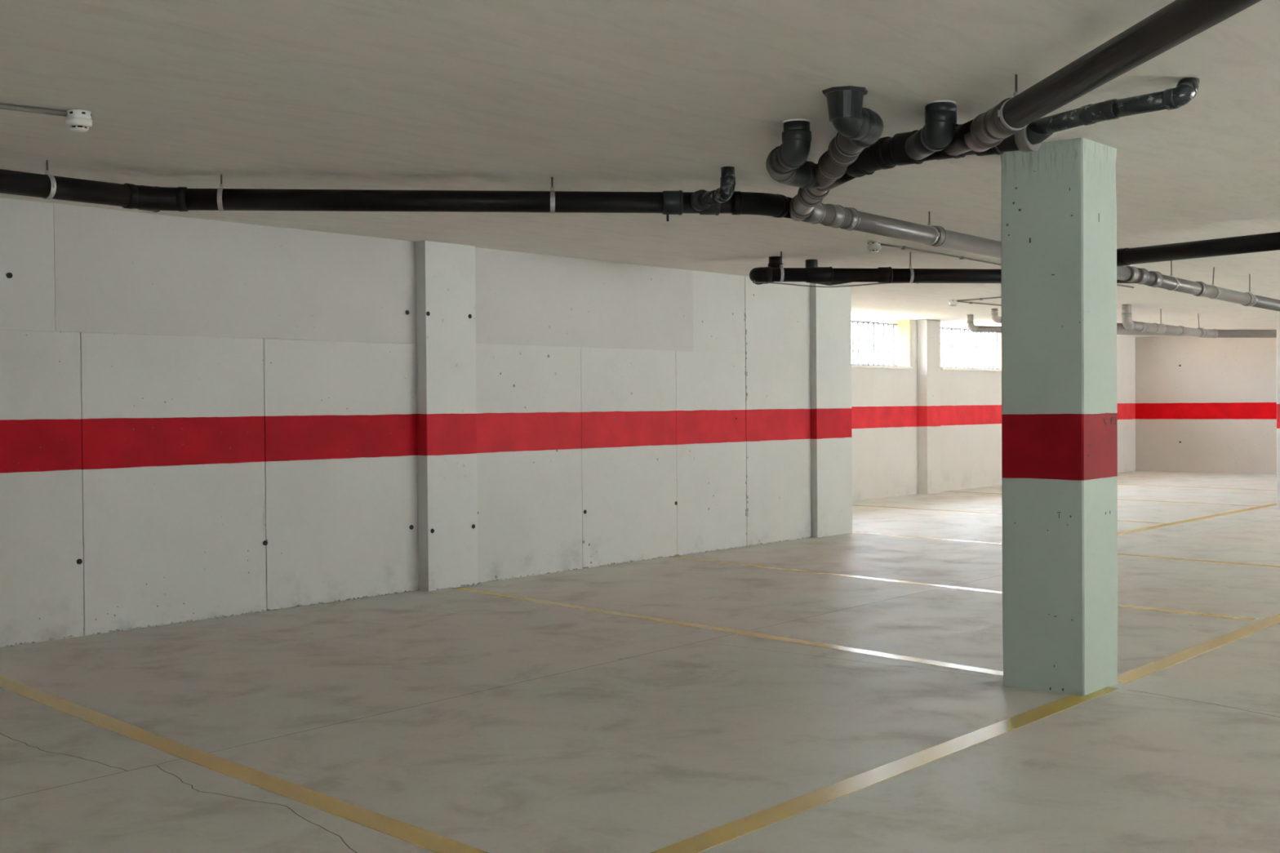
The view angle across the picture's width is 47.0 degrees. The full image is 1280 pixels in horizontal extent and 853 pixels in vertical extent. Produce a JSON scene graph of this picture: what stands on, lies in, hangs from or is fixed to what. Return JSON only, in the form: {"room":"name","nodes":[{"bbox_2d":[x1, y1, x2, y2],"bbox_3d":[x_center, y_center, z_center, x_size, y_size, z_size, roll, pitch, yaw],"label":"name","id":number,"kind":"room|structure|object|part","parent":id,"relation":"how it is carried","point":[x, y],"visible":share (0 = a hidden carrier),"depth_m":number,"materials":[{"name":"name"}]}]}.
{"room":"parking garage","nodes":[
{"label":"parking garage","id":0,"kind":"room"},
{"bbox_2d":[0,197,852,647],"bbox_3d":[-3.374,-0.028,8.549,0.422,2.500,16.850,0,1,40],"label":"wall","id":1,"kind":"structure","parent":0,"point":[201,419],"depth_m":10.14,"materials":[{"name":"white concrete"}]},
{"bbox_3d":[-4.635,-0.878,6.919,0.056,0.732,3.959,0,1,40],"label":"panel","id":2,"kind":"part","parent":1,"relation":"part of","materials":[{"name":"white concrete"}]},
{"bbox_3d":[-3.672,0.347,8.086,0.056,1.768,1.281,0,1,40],"label":"panel","id":3,"kind":"part","parent":1,"relation":"part of","materials":[{"name":"white concrete"}]},
{"bbox_3d":[-2.856,0.326,9.072,0.054,1.768,1.271,0,1,40],"label":"panel","id":4,"kind":"part","parent":1,"relation":"part of","materials":[{"name":"white concrete"}]},
{"bbox_3d":[-2.497,-0.934,9.496,0.058,0.732,2.737,0,1,40],"label":"panel","id":5,"kind":"part","parent":1,"relation":"part of","materials":[{"name":"white concrete"}]},
{"bbox_3d":[-2.031,0.304,10.066,0.055,1.768,1.306,0,1,40],"label":"panel","id":6,"kind":"part","parent":1,"relation":"part of","materials":[{"name":"white concrete"}]},
{"bbox_3d":[-0.893,0.264,11.415,0.084,1.788,1.226,0,1,40],"label":"panel","id":7,"kind":"part","parent":1,"relation":"part of","materials":[{"name":"white concrete"}]},
{"bbox_3d":[-0.429,-0.998,11.969,0.082,0.712,2.712,0,1,40],"label":"panel","id":8,"kind":"part","parent":1,"relation":"part of","materials":[{"name":"white concrete"}]},
{"bbox_3d":[-0.107,0.244,12.364,0.082,1.788,1.231,0,1,40],"label":"panel","id":9,"kind":"part","parent":1,"relation":"part of","materials":[{"name":"white concrete"}]},
{"bbox_3d":[0.619,0.225,13.240,0.081,1.788,1.036,0,1,40],"label":"panel","id":10,"kind":"part","parent":1,"relation":"part of","materials":[{"name":"white concrete"}]},
{"bbox_3d":[0.688,-1.027,13.317,0.080,0.712,0.788,0,1,40],"label":"panel","id":11,"kind":"part","parent":1,"relation":"part of","materials":[{"name":"white concrete"}]},
{"bbox_3d":[1.300,-0.149,14.063,0.076,2.500,1.086,0,1,40],"label":"panel","id":12,"kind":"part","parent":1,"relation":"part of","materials":[{"name":"white concrete"}]},
{"bbox_2d":[0,471,1279,852],"bbox_3d":[6.821,1.280,9.353,20.032,0.302,31.660,0,1,40],"label":"floor","id":13,"kind":"structure","parent":0,"point":[845,693],"depth_m":6.36,"materials":[{"name":"concrete"}]},
{"bbox_2d":[1000,137,1117,695],"bbox_3d":[1.957,-0.044,6.868,0.401,2.500,0.400,0,1,40],"label":"concrete column","id":14,"kind":"structure","parent":13,"relation":"on","point":[1059,202],"depth_m":6.72,"materials":[{"name":"white concrete"}]},
{"bbox_2d":[1276,311,1279,508],"bbox_3d":[7.969,-0.259,17.814,0.405,2.500,0.404,0,1,40],"label":"concrete column","id":15,"kind":"structure","parent":13,"relation":"on","point":[1277,312],"depth_m":17.77,"materials":[{"name":"white concrete"}]},
{"bbox_2d":[0,0,1279,337],"bbox_3d":[6.784,-1.544,9.322,20.072,0.350,31.660,0,1,40],"label":"ceiling","id":16,"kind":"structure","parent":0,"point":[602,95],"depth_m":5.90,"materials":[{"name":"concrete"}]},
{"bbox_2d":[0,102,67,116],"bbox_3d":[-4.002,-1.191,4.296,4.603,0.030,0.035,-1,1,-41],"label":"conduit","id":17,"kind":"object","parent":16,"relation":"attached to","point":[4,106],"visible":1,"depth_m":5.71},
{"bbox_2d":[42,160,56,199],"bbox_3d":[-2.799,-1.167,6.955,0.138,0.184,0.024,0,1,40],"label":"hanger","id":18,"kind":"object","parent":16,"relation":"hanging from","point":[53,188],"visible":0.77,"depth_m":6.93,"materials":[{"name":"metal"}]},
{"bbox_2d":[65,109,92,133],"bbox_3d":[-2.219,-1.204,5.823,0.100,0.082,0.100,0,1,40],"label":"smoke detector","id":19,"kind":"object","parent":16,"relation":"attached to","point":[78,121],"visible":1,"depth_m":5.79,"materials":[{"name":"white plastic"}]},
{"bbox_2d":[217,173,224,211],"bbox_3d":[-2.110,-1.179,7.424,0.024,0.184,0.138,-1,1,-5],"label":"hanger","id":20,"kind":"object","parent":16,"relation":"hanging from","point":[220,190],"visible":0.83,"depth_m":7.38,"materials":[{"name":"metal"}]},
{"bbox_2d":[0,166,813,221],"bbox_3d":[-3.827,-1.110,5.193,10.936,0.223,1.919,-1,1,-38],"label":"drain pipe","id":21,"kind":"object","parent":16,"relation":"hanging from","point":[722,200],"visible":0.98,"depth_m":7.46,"materials":[{"name":"black plastic"}]},
{"bbox_2d":[122,182,139,208],"bbox_3d":[-2.528,-1.140,7.283,0.123,0.123,0.045,0,1,40],"label":"socket","id":22,"kind":"object","parent":21,"relation":"attached to","point":[131,201],"depth_m":7.25,"materials":[{"name":"black plastic"}]},
{"bbox_2d":[176,186,187,211],"bbox_3d":[-2.299,-1.143,7.405,0.045,0.123,0.123,-1,1,-6],"label":"socket","id":23,"kind":"object","parent":21,"relation":"attached to","point":[181,192],"depth_m":7.36,"materials":[{"name":"black plastic"}]},
{"bbox_2d":[689,189,710,210],"bbox_3d":[0.314,-1.164,7.576,0.104,0.104,0.050,-1,1,-26],"label":"socket","id":24,"kind":"object","parent":21,"relation":"attached to","point":[697,202],"depth_m":7.55,"materials":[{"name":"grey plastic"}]},
{"bbox_2d":[713,187,728,203],"bbox_3d":[0.412,-1.160,7.372,0.076,0.076,0.045,-1,1,-25],"label":"socket","id":25,"kind":"object","parent":21,"relation":"attached to","point":[720,194],"depth_m":7.34,"materials":[{"name":"black plastic"}]},
{"bbox_2d":[720,175,735,185],"bbox_3d":[0.437,-1.219,7.317,0.076,0.045,0.076,0,1,40],"label":"socket","id":26,"kind":"object","parent":21,"relation":"attached to","point":[724,180],"depth_m":7.28,"materials":[{"name":"black plastic"}]},
{"bbox_2d":[732,191,742,214],"bbox_3d":[0.503,-1.167,7.692,0.045,0.123,0.123,-1,1,-6],"label":"socket","id":27,"kind":"object","parent":21,"relation":"attached to","point":[737,195],"depth_m":7.64,"materials":[{"name":"black plastic"}]},
{"bbox_2d":[773,194,789,217],"bbox_3d":[0.735,-1.170,7.812,0.124,0.123,0.048,0,1,40],"label":"socket","id":28,"kind":"object","parent":21,"relation":"attached to","point":[784,211],"depth_m":7.77,"materials":[{"name":"black plastic"}]},
{"bbox_2d":[550,177,555,213],"bbox_3d":[-0.453,-1.193,7.594,0.024,0.186,0.138,-1,1,-5],"label":"hanger","id":29,"kind":"object","parent":16,"relation":"hanging from","point":[552,191],"visible":0.95,"depth_m":7.55,"materials":[{"name":"metal"}]},
{"bbox_2d":[779,251,784,282],"bbox_3d":[1.094,-1.238,11.410,0.024,0.238,0.136,-1,1,-5],"label":"hanger","id":30,"kind":"object","parent":16,"relation":"hanging from","point":[780,264],"visible":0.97,"depth_m":11.38,"materials":[{"name":"metal"}]},
{"bbox_3d":[1.094,-1.298,11.409,0.009,0.118,0.009,0,1,40],"label":"rod","id":31,"kind":"part","parent":30,"relation":"part of","materials":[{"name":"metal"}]},
{"bbox_2d":[765,85,883,221],"bbox_3d":[0.736,-1.176,6.665,0.384,0.211,2.417,0,1,-1],"label":"drain pipe","id":32,"kind":"object","parent":16,"relation":"attached to","point":[858,127],"visible":0.99,"depth_m":6.09,"materials":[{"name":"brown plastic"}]},
{"bbox_2d":[767,146,793,175],"bbox_3d":[0.613,-1.148,6.357,0.123,0.123,0.046,-1,1,-11],"label":"socket","id":33,"kind":"object","parent":32,"relation":"attached to","point":[773,168],"depth_m":6.33,"materials":[{"name":"grey plastic"}]},
{"bbox_2d":[768,168,796,182],"bbox_3d":[0.632,-1.146,6.528,0.123,0.125,0.051,0,1,23],"label":"socket","id":34,"kind":"object","parent":32,"relation":"attached to","point":[792,175],"depth_m":6.51,"materials":[{"name":"grey plastic"}]},
{"bbox_2d":[779,167,799,183],"bbox_3d":[0.643,-1.145,6.555,0.123,0.125,0.051,0,1,23],"label":"socket","id":35,"kind":"object","parent":32,"relation":"attached to","point":[793,176],"depth_m":6.53,"materials":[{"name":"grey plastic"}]},
{"bbox_2d":[777,143,807,168],"bbox_3d":[0.643,-1.148,6.196,0.123,0.123,0.046,-1,1,-11],"label":"socket","id":36,"kind":"object","parent":32,"relation":"attached to","point":[794,158],"depth_m":6.14,"materials":[{"name":"grey plastic"}]},
{"bbox_2d":[782,128,811,142],"bbox_3d":[0.653,-1.206,6.137,0.123,0.045,0.123,0,1,40],"label":"socket","id":37,"kind":"object","parent":32,"relation":"attached to","point":[788,135],"depth_m":6.09,"materials":[{"name":"grey plastic"}]},
{"bbox_2d":[799,160,817,188],"bbox_3d":[0.755,-1.143,6.685,0.046,0.124,0.123,-1,1,-32],"label":"socket","id":38,"kind":"object","parent":32,"relation":"attached to","point":[810,181],"depth_m":6.63,"materials":[{"name":"grey plastic"}]},
{"bbox_2d":[835,132,863,156],"bbox_3d":[0.842,-1.141,5.875,0.123,0.123,0.046,0,1,0],"label":"socket","id":39,"kind":"object","parent":32,"relation":"attached to","point":[842,151],"depth_m":5.85,"materials":[{"name":"grey plastic"}]},
{"bbox_2d":[843,107,870,139],"bbox_3d":[0.813,-1.151,5.582,0.047,0.124,0.123,-1,1,-42],"label":"pipe elbow","id":40,"kind":"object","parent":32,"relation":"attached to","point":[861,131],"depth_m":5.54,"materials":[{"name":"grey plastic"}]},
{"bbox_2d":[848,138,870,148],"bbox_3d":[0.868,-1.148,5.731,0.123,0.126,0.057,-1,1,-21],"label":"socket","id":41,"kind":"object","parent":32,"relation":"attached to","point":[853,144],"depth_m":5.71,"materials":[{"name":"grey plastic"}]},
{"bbox_2d":[851,139,877,147],"bbox_3d":[0.870,-1.148,5.726,0.123,0.126,0.057,-1,1,-21],"label":"socket","id":42,"kind":"object","parent":32,"relation":"attached to","point":[855,143],"depth_m":5.70,"materials":[{"name":"grey plastic"}]},
{"bbox_2d":[857,106,876,140],"bbox_3d":[0.842,-1.152,5.607,0.047,0.124,0.123,-1,1,-42],"label":"socket","id":43,"kind":"object","parent":32,"relation":"attached to","point":[869,131],"depth_m":5.57,"materials":[{"name":"grey plastic"}]},
{"bbox_2d":[866,240,880,253],"bbox_3d":[1.714,-1.311,10.784,0.100,0.082,0.100,0,1,40],"label":"smoke detector","id":44,"kind":"object","parent":16,"relation":"attached to","point":[874,246],"visible":1,"depth_m":10.75,"materials":[{"name":"white plastic"}]},
{"bbox_2d":[908,252,914,282],"bbox_3d":[2.119,-1.247,11.535,0.024,0.240,0.136,-1,1,-5],"label":"hanger","id":45,"kind":"object","parent":16,"relation":"hanging from","point":[910,265],"visible":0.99,"depth_m":11.49,"materials":[{"name":"metal"}]},
{"bbox_2d":[815,100,1041,191],"bbox_3d":[1.061,-1.178,6.237,0.496,0.198,1.206,-1,1,-39],"label":"drain pipe","id":46,"kind":"object","parent":16,"relation":"attached to","point":[928,143],"visible":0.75,"depth_m":5.98,"materials":[{"name":"black plastic"}]},
{"bbox_2d":[853,174,865,177],"bbox_3d":[0.954,-1.160,6.442,0.134,0.136,0.051,-1,1,-16],"label":"socket","id":47,"kind":"object","parent":46,"relation":"attached to","point":[854,175],"depth_m":6.43,"materials":[{"name":"black plastic"}]},
{"bbox_2d":[872,136,895,169],"bbox_3d":[1.048,-1.165,6.271,0.134,0.135,0.048,-1,1,-41],"label":"socket","id":48,"kind":"object","parent":46,"relation":"attached to","point":[882,159],"depth_m":6.22,"materials":[{"name":"black plastic"}]},
{"bbox_2d":[920,124,953,151],"bbox_3d":[1.178,-1.157,5.844,0.123,0.123,0.045,-1,1,-5],"label":"pipe elbow","id":49,"kind":"object","parent":46,"relation":"attached to","point":[939,141],"depth_m":5.79,"materials":[{"name":"grey plastic"}]},
{"bbox_2d":[924,110,956,124],"bbox_3d":[1.183,-1.210,5.789,0.123,0.045,0.123,0,1,40],"label":"socket","id":50,"kind":"object","parent":46,"relation":"attached to","point":[931,117],"depth_m":5.74,"materials":[{"name":"grey plastic"}]},
{"bbox_2d":[955,124,965,157],"bbox_3d":[1.305,-1.169,6.034,0.046,0.135,0.134,0,1,27],"label":"socket","id":51,"kind":"object","parent":46,"relation":"attached to","point":[962,155],"depth_m":6.01,"materials":[{"name":"black plastic"}]},
{"bbox_2d":[925,211,939,244],"bbox_3d":[1.785,-1.224,9.083,0.138,0.206,0.024,0,1,40],"label":"hanger","id":52,"kind":"object","parent":16,"relation":"hanging from","point":[929,223],"visible":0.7,"depth_m":9.06,"materials":[{"name":"metal"}]},
{"bbox_2d":[749,256,1133,285],"bbox_3d":[2.373,-1.253,11.892,3.126,0.244,0.771,-1,1,-7],"label":"drain pipe","id":53,"kind":"object","parent":16,"relation":"hanging from","point":[812,273],"visible":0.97,"depth_m":11.47,"materials":[{"name":"black plastic"}]},
{"bbox_2d":[764,266,772,282],"bbox_3d":[0.990,-1.176,11.401,0.045,0.121,0.121,-1,1,-7],"label":"socket","id":54,"kind":"object","parent":53,"relation":"attached to","point":[768,270],"depth_m":11.35,"materials":[{"name":"black plastic"}]},
{"bbox_2d":[768,262,782,267],"bbox_3d":[1.088,-1.290,11.830,0.121,0.045,0.121,0,1,40],"label":"socket","id":55,"kind":"object","parent":53,"relation":"attached to","point":[770,264],"depth_m":11.78,"materials":[{"name":"black plastic"}]},
{"bbox_2d":[752,280,1000,287],"bbox_3d":[2.173,-1.116,11.554,2.618,0.051,0.016,-1,1,-7],"label":"cable","id":56,"kind":"object","parent":53,"relation":"hanging from","point":[753,282],"visible":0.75,"depth_m":11.49,"materials":[{"name":"black plastic"}]},
{"bbox_2d":[948,299,957,306],"bbox_3d":[3.618,-1.422,17.006,0.100,0.082,0.100,0,1,40],"label":"smoke detector","id":57,"kind":"object","parent":16,"relation":"attached to","point":[953,303],"visible":1,"depth_m":16.97,"materials":[{"name":"white plastic"}]},
{"bbox_2d":[957,296,1001,301],"bbox_3d":[4.228,-1.442,16.256,0.034,0.024,1.916,-1,1,-37],"label":"conduit","id":58,"kind":"object","parent":16,"relation":"attached to","point":[980,299],"visible":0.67,"depth_m":16.72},
{"bbox_2d":[957,301,1001,306],"bbox_3d":[4.806,-1.480,18.377,0.029,0.024,3.531,0,1,41],"label":"conduit","id":59,"kind":"object","parent":16,"relation":"attached to","point":[957,301],"visible":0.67,"depth_m":17.50,"materials":[{"name":"grey metal"}]},
{"bbox_2d":[880,243,1133,288],"bbox_3d":[3.429,-1.387,13.018,0.057,0.022,5.545,0,1,37],"label":"conduit","id":60,"kind":"object","parent":16,"relation":"attached to","point":[904,247],"visible":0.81,"depth_m":11.64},
{"bbox_2d":[997,74,1028,130],"bbox_3d":[1.352,-1.166,5.292,0.138,0.198,0.024,-1,1,-5],"label":"hanger","id":61,"kind":"object","parent":16,"relation":"hanging from","point":[1015,93],"visible":0.65,"depth_m":5.28,"materials":[{"name":"metal"}]},
{"bbox_3d":[1.352,-1.226,5.291,0.009,0.077,0.009,0,1,40],"label":"rod","id":62,"kind":"part","parent":61,"relation":"part of","materials":[{"name":"metal"}]},
{"bbox_2d":[943,0,1261,155],"bbox_3d":[1.516,-1.108,3.703,0.139,0.148,4.663,-1,1,-6],"label":"drain pipe","id":63,"kind":"object","parent":61,"relation":"hanging from","point":[1179,21],"visible":0.97,"depth_m":4.48,"materials":[{"name":"black plastic"}]},
{"bbox_2d":[970,112,999,145],"bbox_3d":[1.322,-1.133,5.600,0.123,0.125,0.051,-1,1,-5],"label":"socket","id":64,"kind":"object","parent":63,"relation":"attached to","point":[976,139],"depth_m":5.58,"materials":[{"name":"grey plastic"}]},
{"bbox_2d":[980,108,1007,141],"bbox_3d":[1.333,-1.128,5.481,0.123,0.123,0.045,-1,1,-6],"label":"socket","id":65,"kind":"object","parent":63,"relation":"attached to","point":[986,134],"depth_m":5.46,"materials":[{"name":"grey plastic"}]},
{"bbox_2d":[801,202,1279,311],"bbox_3d":[5.946,-1.206,14.092,0.140,0.331,15.882,0,1,40],"label":"drain pipe","id":66,"kind":"object","parent":16,"relation":"hanging from","point":[833,215],"visible":0.81,"depth_m":9.30,"materials":[{"name":"grey plastic"}]},
{"bbox_2d":[1116,231,1279,266],"bbox_3d":[4.560,-1.168,8.573,0.139,0.138,5.094,-1,1,-36],"label":"drain pipe","id":67,"kind":"object","parent":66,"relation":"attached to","point":[1268,242],"visible":0.8,"depth_m":9.70,"materials":[{"name":"black plastic"}]},
{"bbox_2d":[991,308,1126,329],"bbox_3d":[5.511,-1.359,18.750,2.131,0.288,0.086,-1,1,-5],"label":"drain pipe","id":68,"kind":"object","parent":16,"relation":"attached to","point":[994,316],"visible":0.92,"depth_m":18.63,"materials":[{"name":"plastic"}]},
{"bbox_2d":[1026,77,1199,144],"bbox_3d":[1.769,-1.204,5.626,0.133,0.180,0.755,-1,1,-41],"label":"drain pipe","id":69,"kind":"object","parent":16,"relation":"attached to","point":[1186,89],"visible":0.98,"depth_m":5.53,"materials":[{"name":"grey plastic"}]},
{"bbox_2d":[1078,103,1096,125],"bbox_3d":[1.722,-1.196,5.645,0.076,0.078,0.048,-1,1,-35],"label":"socket","id":70,"kind":"object","parent":69,"relation":"attached to","point":[1086,113],"depth_m":5.62,"materials":[{"name":"black plastic"}]},
{"bbox_2d":[1102,98,1119,120],"bbox_3d":[1.784,-1.198,5.567,0.076,0.076,0.046,-1,1,-42],"label":"socket","id":71,"kind":"object","parent":69,"relation":"attached to","point":[1110,108],"depth_m":5.54,"materials":[{"name":"black plastic"}]},
{"bbox_2d":[1161,87,1179,110],"bbox_3d":[1.946,-1.198,5.386,0.076,0.076,0.042,-1,1,-42],"label":"socket","id":72,"kind":"object","parent":69,"relation":"attached to","point":[1170,97],"depth_m":5.36,"materials":[{"name":"black plastic"}]},
{"bbox_2d":[1176,77,1198,97],"bbox_3d":[1.996,-1.233,5.375,0.076,0.077,0.078,0,1,40],"label":"pipe elbow","id":73,"kind":"object","parent":69,"relation":"attached to","point":[1187,87],"depth_m":5.34,"materials":[{"name":"black plastic"}]},
{"bbox_2d":[1166,260,1179,290],"bbox_3d":[4.431,-1.265,12.280,0.138,0.262,0.024,0,1,40],"label":"hanger","id":74,"kind":"object","parent":16,"relation":"hanging from","point":[1171,274],"visible":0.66,"depth_m":12.28,"materials":[{"name":"metal"}]},
{"bbox_3d":[4.431,-1.326,12.279,0.009,0.141,0.009,0,1,40],"label":"rod","id":75,"kind":"part","parent":74,"relation":"part of","materials":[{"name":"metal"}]},
{"bbox_2d":[1120,304,1276,337],"bbox_3d":[8.247,-1.373,19.832,5.744,0.334,1.298,-1,1,-26],"label":"drain pipe","id":76,"kind":"object","parent":16,"relation":"hanging from","point":[1127,322],"visible":1,"depth_m":19.60,"materials":[{"name":"plastic"}]},
{"bbox_2d":[1120,313,1132,316],"bbox_3d":[5.974,-1.367,18.080,0.125,0.045,0.125,0,1,40],"label":"socket","id":77,"kind":"object","parent":76,"relation":"attached to","point":[1122,314],"depth_m":18.03,"materials":[{"name":"plastic"}]},
{"bbox_2d":[1152,323,1159,333],"bbox_3d":[6.569,-1.259,18.798,0.125,0.126,0.046,0,1,40],"label":"socket","id":78,"kind":"object","parent":76,"relation":"attached to","point":[1157,330],"depth_m":18.75,"materials":[{"name":"plastic"}]},
{"bbox_2d":[1213,328,1217,337],"bbox_3d":[7.919,-1.282,20.306,0.045,0.126,0.125,-1,1,-4],"label":"socket","id":79,"kind":"object","parent":76,"relation":"attached to","point":[1215,331],"depth_m":20.25,"materials":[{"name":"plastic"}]},
{"bbox_2d":[1209,266,1221,298],"bbox_3d":[5.082,-1.273,13.054,0.138,0.282,0.046,0,1,40],"label":"hanger","id":80,"kind":"object","parent":16,"relation":"hanging from","point":[1212,283],"visible":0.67,"depth_m":13.04,"materials":[{"name":"metal"}]},
{"bbox_2d":[1248,274,1257,306],"bbox_3d":[5.719,-1.279,13.810,0.138,0.302,0.024,0,1,40],"label":"hanger","id":81,"kind":"object","parent":16,"relation":"hanging from","point":[1249,274],"visible":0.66,"depth_m":13.80,"materials":[{"name":"metal"}]},
{"bbox_3d":[5.718,-1.340,13.809,0.009,0.180,0.009,0,1,40],"label":"rod","id":82,"kind":"part","parent":81,"relation":"part of","materials":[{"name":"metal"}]},
{"bbox_3d":[5.063,-1.392,19.966,0.087,0.256,0.087,0,1,40],"label":"hanger","id":83,"kind":"object","parent":16,"relation":"hanging from","visible":0},
{"bbox_2d":[966,314,1189,336],"bbox_3d":[6.057,-1.375,20.062,3.302,0.303,0.096,-1,1,-6],"label":"drain pipe","id":84,"kind":"object","parent":83,"relation":"hanging from","point":[970,323],"visible":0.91,"depth_m":19.90,"materials":[{"name":"plastic"}]},
{"bbox_2d":[851,319,1135,501],"bbox_3d":[4.664,-0.299,22.056,0.440,2.500,14.209,0,1,40],"label":"wall","id":85,"kind":"structure","parent":0,"point":[926,428],"depth_m":21.15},
{"bbox_2d":[851,319,912,368],"bbox_3d":[2.990,-1.152,20.157,0.340,0.708,2.380,0,1,40],"label":"window","id":86,"kind":"structure","parent":85,"relation":"in","point":[900,328],"depth_m":20.95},
{"bbox_3d":[2.917,-1.444,20.212,0.025,0.025,2.354,0,1,40],"label":"rail","id":87,"kind":"part","parent":86,"relation":"part of","materials":[{"name":"white metal"}]},
{"bbox_3d":[2.921,-0.852,20.221,0.025,0.020,2.354,0,1,40],"label":"rail","id":88,"kind":"part","parent":86,"relation":"part of","materials":[{"name":"white metal"}]},
{"bbox_3d":[2.993,-0.815,20.163,0.340,0.034,2.380,0,1,40],"label":"sill","id":89,"kind":"part","parent":86,"relation":"part of","materials":[{"name":"white concrete"}]},
{"bbox_2d":[940,326,1001,371],"bbox_3d":[5.077,-1.206,22.674,0.340,0.708,2.380,0,1,40],"label":"window","id":90,"kind":"structure","parent":85,"relation":"in","point":[998,335],"depth_m":22.85,"materials":[{"name":"white metal"}]},
{"bbox_3d":[5.004,-1.499,22.728,0.025,0.025,2.354,0,1,40],"label":"rail","id":91,"kind":"part","parent":90,"relation":"part of","materials":[{"name":"white metal"}]},
{"bbox_3d":[5.009,-0.907,22.738,0.025,0.020,2.354,0,1,40],"label":"rail","id":92,"kind":"part","parent":90,"relation":"part of","materials":[{"name":"white metal"}]},
{"bbox_3d":[5.080,-0.870,22.679,0.340,0.034,2.380,0,1,40],"label":"sill","id":93,"kind":"part","parent":90,"relation":"part of","materials":[{"name":"white concrete"}]},
{"bbox_2d":[1135,335,1276,474],"bbox_3d":[16.695,-0.383,21.466,19.712,2.500,0.254,0,1,40],"label":"wall","id":94,"kind":"structure","parent":0,"point":[1203,405],"depth_m":26.65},
{"label":"outside","id":95,"kind":"structure","parent":0,"visible":0},
{"bbox_2d":[853,338,995,368],"bbox_3d":[5.923,-2.115,86.004,79.287,4.943,200.000,0,1,40],"label":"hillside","id":96,"kind":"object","parent":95,"point":[855,340],"visible":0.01,"depth_m":43.03,"materials":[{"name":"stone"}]}
]}

